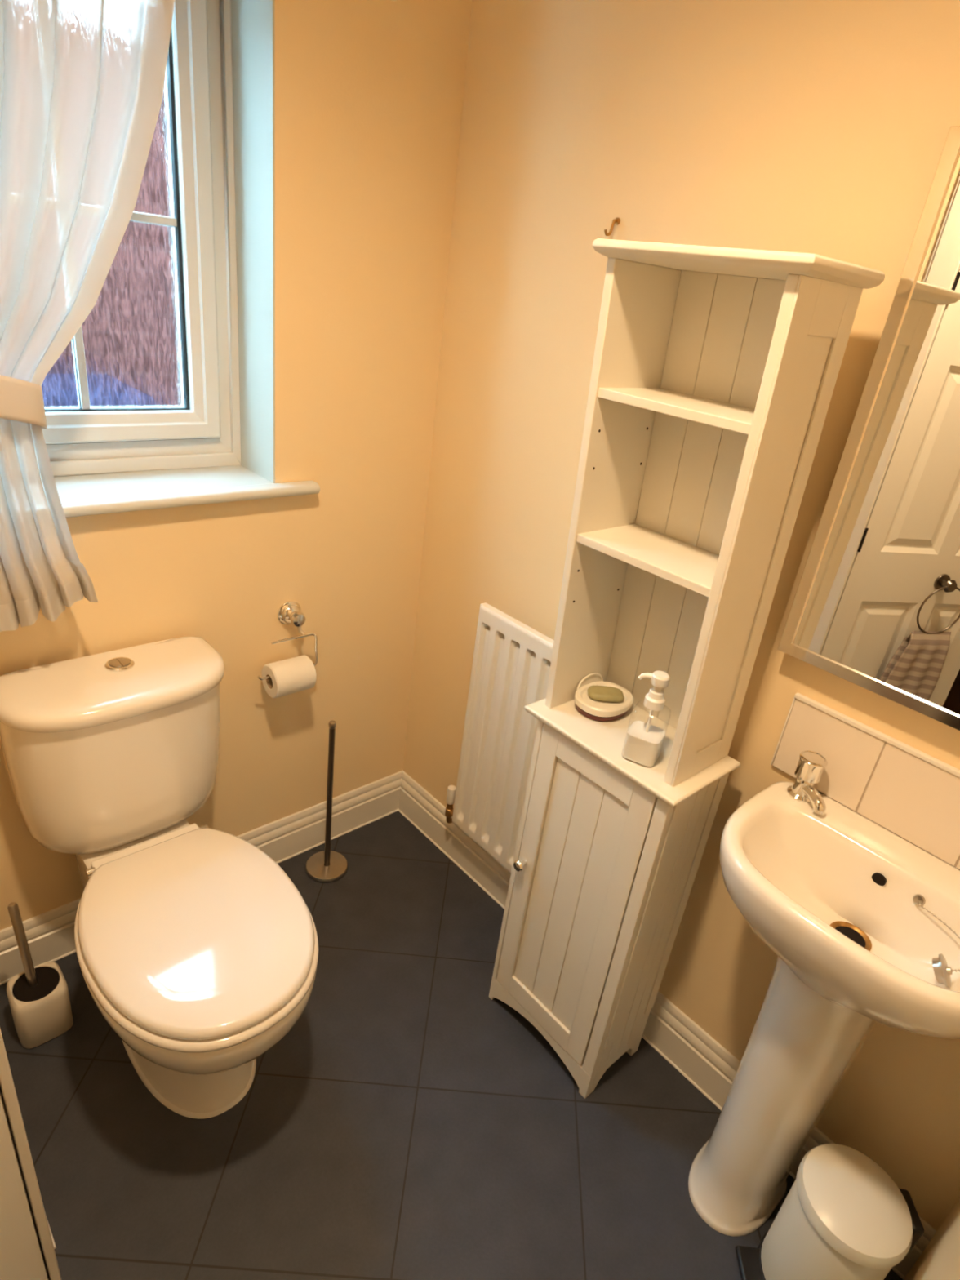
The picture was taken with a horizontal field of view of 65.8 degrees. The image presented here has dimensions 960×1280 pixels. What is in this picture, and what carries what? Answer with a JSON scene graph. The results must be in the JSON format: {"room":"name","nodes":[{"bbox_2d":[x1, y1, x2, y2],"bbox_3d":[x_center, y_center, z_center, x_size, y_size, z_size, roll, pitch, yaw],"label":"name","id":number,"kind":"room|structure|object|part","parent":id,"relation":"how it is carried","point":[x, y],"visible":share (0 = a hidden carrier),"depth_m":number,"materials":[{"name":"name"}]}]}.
{"room":"bathroom","nodes":[
{"label":"bathroom","id":0,"kind":"room"},
{"bbox_2d":[0,0,472,930],"bbox_3d":[-1.169,-0.316,1.132,2.600,2.400,0.260,-16,34,-39],"label":"wall","id":1,"kind":"structure","parent":0,"point":[369,94],"depth_m":1.64,"materials":[{"name":"beige paint"}]},
{"bbox_2d":[0,0,174,631],"bbox_3d":[-0.598,-0.605,1.205,0.838,1.232,0.074,-16,34,-39],"label":"curtain","id":2,"kind":"object","parent":1,"relation":"hanging from","point":[82,82],"visible":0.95,"depth_m":1.13,"materials":[{"name":"white fabric"}]},
{"bbox_2d":[0,374,47,428],"bbox_3d":[-0.808,-0.376,1.118,0.264,0.127,0.076,-16,34,-39],"label":"tieback","id":3,"kind":"object","parent":2,"relation":"attached to","point":[22,401],"visible":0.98,"depth_m":1.17,"materials":[{"name":"white fabric"}]},
{"bbox_2d":[42,0,319,517],"bbox_3d":[-0.701,-0.743,1.302,0.821,0.993,0.278,-16,34,-39],"label":"window","id":4,"kind":"structure","parent":1,"relation":"in","point":[104,460],"depth_m":1.51,"materials":[{"name":"white plastic"}]},
{"bbox_3d":[-0.756,-0.792,1.346,0.536,0.847,0.070,-16,34,-39],"label":"sash","id":5,"kind":"part","parent":4,"relation":"part of","materials":[{"name":"white plastic"}]},
{"bbox_3d":[-0.736,-0.297,1.491,0.821,0.024,0.209,-16,34,-39],"label":"sill","id":6,"kind":"part","parent":4,"relation":"part of","materials":[{"name":"white"}]},
{"bbox_2d":[0,770,402,985],"bbox_3d":[-0.687,0.602,1.983,1.190,0.140,0.021,-16,34,-39],"label":"baseboard","id":7,"kind":"structure","parent":1,"relation":"attached to","point":[50,935],"depth_m":2.09,"materials":[{"name":"white paint"}]},
{"bbox_2d":[231,0,275,483],"bbox_3d":[-0.691,-0.747,1.285,0.642,0.970,0.169,-16,34,-39],"label":"window reveal","id":8,"kind":"structure","parent":1,"relation":"attached to","point":[252,20],"depth_m":1.47,"materials":[{"name":"grey paint"}]},
{"bbox_2d":[257,600,317,679],"bbox_3d":[-0.476,-0.003,1.785,0.160,0.159,0.069,-16,34,-39],"label":"toilet roll holder","id":9,"kind":"object","parent":1,"relation":"attached to","point":[290,612],"visible":0.89,"depth_m":1.78,"materials":[{"name":"silver metal"}]},
{"bbox_3d":[-0.463,0.039,1.783,0.160,0.090,0.016,-16,34,-39],"label":"arm","id":10,"kind":"part","parent":9,"relation":"part of","materials":[{"name":"silver metal"}]},
{"bbox_2d":[261,654,316,698],"bbox_3d":[-0.464,0.088,1.805,0.105,0.084,0.084,-16,34,-39],"label":"toilet roll","id":11,"kind":"object","parent":9,"relation":"on","point":[298,673],"visible":0.98,"depth_m":1.78,"materials":[{"name":"white paper"}]},
{"bbox_2d":[0,810,902,1279],"bbox_3d":[-0.471,1.280,0.923,2.700,0.100,2.400,-16,34,-39],"label":"floor","id":12,"kind":"structure","parent":0,"point":[411,1123],"depth_m":1.47,"materials":[{"name":"tile"}]},
{"bbox_2d":[6,961,73,1048],"bbox_3d":[-0.934,0.773,1.575,0.102,0.127,0.102,-16,34,-39],"label":"toilet brush holder","id":13,"kind":"object","parent":12,"relation":"on","point":[41,1013],"visible":0.99,"depth_m":1.54,"materials":[{"name":"beige ceramic"}]},
{"bbox_2d":[7,902,38,986],"bbox_3d":[-0.922,0.666,1.523,0.060,0.306,0.063,-16,34,-39],"label":"toilet brush","id":14,"kind":"object","parent":13,"relation":"in","point":[13,908],"visible":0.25,"depth_m":1.50,"materials":[{"name":"metal"}]},
{"bbox_2d":[0,636,319,1119],"bbox_3d":[-0.585,0.511,1.454,0.426,0.783,0.718,-16,34,-39],"label":"toilet","id":15,"kind":"object","parent":12,"relation":"on","point":[198,950],"visible":1,"depth_m":1.39,"materials":[{"name":"white ceramic"}]},
{"bbox_3d":[-0.708,0.086,1.457,0.426,0.040,0.212,-16,34,-39],"label":"cistern lid","id":16,"kind":"part","parent":15,"relation":"part of","materials":[{"name":"white ceramic"}]},
{"bbox_3d":[-0.513,0.519,1.361,0.371,0.021,0.481,-16,34,-39],"label":"lid","id":17,"kind":"part","parent":15,"relation":"part of","materials":[{"name":"white plastic"}]},
{"bbox_3d":[-0.513,0.539,1.368,0.386,0.017,0.492,-16,34,-39],"label":"seat","id":18,"kind":"part","parent":15,"relation":"part of","materials":[{"name":"white plastic"}]},
{"bbox_2d":[305,720,347,883],"bbox_3d":[-0.406,0.428,2.003,0.118,0.496,0.118,-16,34,-39],"label":"stand","id":19,"kind":"object","parent":12,"relation":"on","point":[326,866],"visible":1,"depth_m":2.07,"materials":[{"name":"metal"}]},
{"bbox_2d":[488,238,884,1098],"bbox_3d":[0.270,0.184,1.396,0.246,1.622,0.356,-16,34,-39],"label":"tall cabinet","id":20,"kind":"object","parent":12,"relation":"on","point":[715,370],"visible":0.97,"depth_m":1.29,"materials":[{"name":"paint"}]},
{"bbox_3d":[0.087,0.475,1.567,0.026,0.025,0.025,-16,34,-39],"label":"knob","id":21,"kind":"part","parent":20,"relation":"part of","materials":[{"name":"silver metal"}]},
{"bbox_3d":[0.177,0.533,1.518,0.008,0.614,0.182,-16,34,-39],"label":"door panel","id":22,"kind":"part","parent":20,"relation":"part of","materials":[{"name":"paint"}]},
{"bbox_3d":[0.176,0.533,1.516,0.017,0.723,0.268,-16,34,-39],"label":"door","id":23,"kind":"part","parent":20,"relation":"part of","materials":[{"name":"paint"}]},
{"bbox_2d":[574,681,633,721],"bbox_3d":[0.244,0.122,1.469,0.126,0.031,0.102,-16,34,-39],"label":"soap dish","id":24,"kind":"object","parent":20,"relation":"on","point":[597,710],"visible":0.83,"depth_m":1.44,"materials":[{"name":"white ceramic"}]},
{"bbox_2d":[576,672,603,690],"bbox_3d":[0.223,0.093,1.500,0.081,0.052,0.013,-16,34,-39],"label":"handle","id":25,"kind":"object","parent":24,"relation":"on","point":[595,677],"visible":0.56,"depth_m":1.50,"materials":[{"name":"beige"}]},
{"bbox_2d":[587,685,624,702],"bbox_3d":[0.248,0.105,1.461,0.072,0.014,0.048,6,26,-3],"label":"soap bar","id":26,"kind":"object","parent":24,"relation":"in","point":[602,693],"visible":1,"depth_m":1.45,"materials":[{"name":"yellow wax"}]},
{"bbox_3d":[0.228,-0.232,1.326,0.221,0.785,0.016,-16,34,-39],"label":"panel","id":27,"kind":"part","parent":20,"relation":"part of","materials":[{"name":"paint"}]},
{"bbox_3d":[0.344,0.608,1.493,0.169,0.798,0.016,-16,34,-39],"label":"panel","id":28,"kind":"part","parent":20,"relation":"part of","materials":[{"name":"paint"}]},
{"bbox_2d":[622,671,670,766],"bbox_3d":[0.297,0.133,1.302,0.067,0.170,0.062,19,28,22],"label":"soap dispenser","id":29,"kind":"object","parent":20,"relation":"on","point":[643,742],"visible":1,"depth_m":1.30,"materials":[{"name":"white plastic"}]},
{"bbox_2d":[622,699,668,764],"bbox_3d":[0.296,0.160,1.314,0.062,0.111,0.062,19,28,23],"label":"bottle","id":30,"kind":"object","parent":29,"relation":"attached to","point":[643,742],"depth_m":1.30,"materials":[{"name":"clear plastic"}]},
{"bbox_2d":[576,524,719,597],"bbox_3d":[0.317,-0.140,1.251,0.163,0.015,0.271,-16,34,-39],"label":"shelf","id":31,"kind":"object","parent":20,"relation":"attached to","point":[683,560],"depth_m":1.25,"materials":[{"name":"paint"}]},
{"bbox_2d":[597,387,754,435],"bbox_3d":[0.336,-0.354,1.137,0.163,0.015,0.271,-16,34,-39],"label":"shelf","id":32,"kind":"object","parent":20,"relation":"attached to","point":[731,412],"depth_m":1.13,"materials":[{"name":"paint"}]},
{"bbox_3d":[0.384,-0.193,1.288,0.054,0.785,0.271,-16,34,-39],"label":"panel","id":33,"kind":"part","parent":20,"relation":"part of","materials":[{"name":"paint"}]},
{"bbox_3d":[0.351,-0.526,1.034,0.206,0.022,0.341,-16,34,-39],"label":"moulding","id":34,"kind":"part","parent":20,"relation":"part of","materials":[{"name":"paint"}]},
{"bbox_3d":[0.417,-0.118,1.143,0.221,0.785,0.016,-16,34,-39],"label":"panel","id":35,"kind":"part","parent":20,"relation":"part of","materials":[{"name":"paint"}]},
{"bbox_3d":[0.423,-0.114,1.137,0.221,0.786,0.004,-16,34,-39],"label":"frame","id":36,"kind":"part","parent":20,"relation":"part of","materials":[{"name":"paint"}]},
{"bbox_2d":[688,750,959,1236],"bbox_3d":[0.537,0.691,1.262,0.320,0.897,0.445,-16,34,-39],"label":"washbasin","id":37,"kind":"object","parent":12,"relation":"on","point":[830,890],"visible":1,"depth_m":1.20,"materials":[{"name":"white ceramic"}]},
{"bbox_2d":[786,750,827,814],"bbox_3d":[0.564,0.241,1.253,0.058,0.080,0.077,-16,34,-39],"label":"tap","id":38,"kind":"object","parent":37,"relation":"on","point":[802,797],"depth_m":1.25,"materials":[{"name":"silver metal"}]},
{"bbox_3d":[0.569,0.453,1.146,0.320,0.206,0.445,-16,34,-39],"label":"bowl","id":39,"kind":"part","parent":37,"relation":"part of","materials":[{"name":"white ceramic"}]},
{"bbox_2d":[912,893,959,987],"bbox_3d":[0.680,0.442,1.076,0.073,0.057,0.132,11,26,7],"label":"plug","id":40,"kind":"object","parent":37,"relation":"in","point":[942,971],"visible":1,"depth_m":1.04,"materials":[{"name":"metal"}]},
{"bbox_3d":[0.684,0.433,1.078,0.051,0.027,0.109,5,26,-5],"label":"chain","id":41,"kind":"part","parent":40,"relation":"part of","materials":[{"name":"metal"}]},
{"bbox_2d":[735,1143,924,1279],"bbox_3d":[0.592,1.030,1.275,0.202,0.294,0.205,-16,34,-39],"label":"pedal bin","id":42,"kind":"object","parent":12,"relation":"on","point":[842,1216],"visible":1,"depth_m":1.21,"materials":[{"name":"white plastic"}]},
{"bbox_3d":[0.618,0.919,1.220,0.176,0.043,0.176,-16,34,-39],"label":"lid","id":43,"kind":"part","parent":42,"relation":"part of","materials":[{"name":"white plastic"}]},
{"bbox_2d":[402,0,959,1231],"bbox_3d":[0.599,-0.143,1.262,0.120,2.400,2.560,-16,34,-39],"label":"wall","id":44,"kind":"structure","parent":0,"point":[821,127],"depth_m":1.35,"materials":[{"name":"beige paint"}]},
{"bbox_2d":[444,602,554,873],"bbox_3d":[0.076,0.275,1.860,0.071,0.697,0.363,-16,34,-39],"label":"radiator","id":45,"kind":"object","parent":44,"relation":"attached to","point":[512,660],"visible":0.76,"depth_m":1.83,"materials":[{"name":"white metal"}]},
{"bbox_2d":[604,217,620,235],"bbox_3d":[0.241,-0.758,1.360,0.028,0.033,0.012,-16,34,-39],"label":"wall hook","id":46,"kind":"object","parent":44,"relation":"attached to","point":[615,221],"visible":1,"depth_m":1.36,"materials":[{"name":"gold metal"}]},
{"bbox_2d":[398,770,936,1279],"bbox_3d":[0.267,0.794,1.850,0.021,0.140,1.600,-16,34,-39],"label":"baseboard","id":47,"kind":"structure","parent":44,"relation":"attached to","point":[693,1052],"depth_m":1.69,"materials":[{"name":"white paint"}]},
{"bbox_2d":[770,693,959,869],"bbox_3d":[0.699,0.255,1.174,0.010,0.152,0.476,-16,34,-39],"label":"backsplash","id":48,"kind":"structure","parent":44,"relation":"attached to","point":[910,793],"depth_m":1.21,"materials":[{"name":"beige tile"}]},
{"bbox_3d":[0.699,0.255,1.174,0.010,0.152,0.476,-16,34,-39],"label":"edge trim","id":49,"kind":"part","parent":48,"relation":"part of","materials":[{"name":"white tile"}]},
{"bbox_2d":[777,125,959,730],"bbox_3d":[0.744,-0.214,0.945,0.036,0.751,0.541,-16,34,-39],"label":"wall mirror","id":50,"kind":"object","parent":44,"relation":"attached to","point":[875,607],"visible":1,"depth_m":1.08,"materials":[{"name":"silver metal"}]},
{"bbox_2d":[903,1198,959,1279],"bbox_3d":[0.003,0.395,-0.004,2.600,2.400,0.100,-16,34,-39],"label":"wall","id":51,"kind":"structure","parent":0,"point":[940,1260],"depth_m":1.13,"materials":[{"name":"beige paint"}]},
{"bbox_3d":[-0.512,0.043,0.577,0.100,2.400,1.600,-16,34,-39],"label":"wall","id":52,"kind":"structure","parent":0,"visible":0},
{"bbox_2d":[0,1097,48,1279],"bbox_3d":[-0.651,0.284,0.513,0.080,1.979,0.576,14,27,14],"label":"door","id":53,"kind":"structure","parent":52,"relation":"in","point":[20,1255],"depth_m":1.05,"materials":[{"name":"white paint"}]},
{"bbox_2d":[0,1028,62,1279],"bbox_3d":[-0.618,0.142,0.745,0.114,2.050,0.074,-16,34,-39],"label":"door frame","id":54,"kind":"structure","parent":52,"relation":"attached to","point":[8,1095],"depth_m":1.05,"materials":[{"name":"white paint"}]},
{"bbox_2d":[46,1217,56,1248],"bbox_3d":[-0.923,0.846,1.419,0.021,0.140,0.625,-16,34,-39],"label":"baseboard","id":55,"kind":"structure","parent":52,"relation":"attached to","point":[52,1238],"depth_m":1.26,"materials":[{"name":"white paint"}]},
{"label":"outside","id":56,"kind":"structure","parent":0,"visible":0},
{"bbox_3d":[-1.319,0.560,2.857,5.400,0.100,1.440,-16,34,-39],"label":"floor","id":57,"kind":"structure","parent":56,"visible":0},
{"bbox_2d":[41,373,155,407],"bbox_3d":[-1.474,-0.272,2.842,0.380,1.360,0.470,-16,34,-39],"label":"storage bin","id":58,"kind":"object","parent":57,"relation":"on","point":[59,390],"visible":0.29,"depth_m":2.48,"materials":[{"name":"plastic"}]},
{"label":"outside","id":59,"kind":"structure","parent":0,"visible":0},
{"bbox_2d":[48,83,182,405],"bbox_3d":[-1.708,-0.949,2.812,5.400,2.540,0.220,-16,34,-39],"label":"wall","id":60,"kind":"structure","parent":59,"point":[130,334],"depth_m":2.82,"materials":[{"name":"red brick"}]}
]}

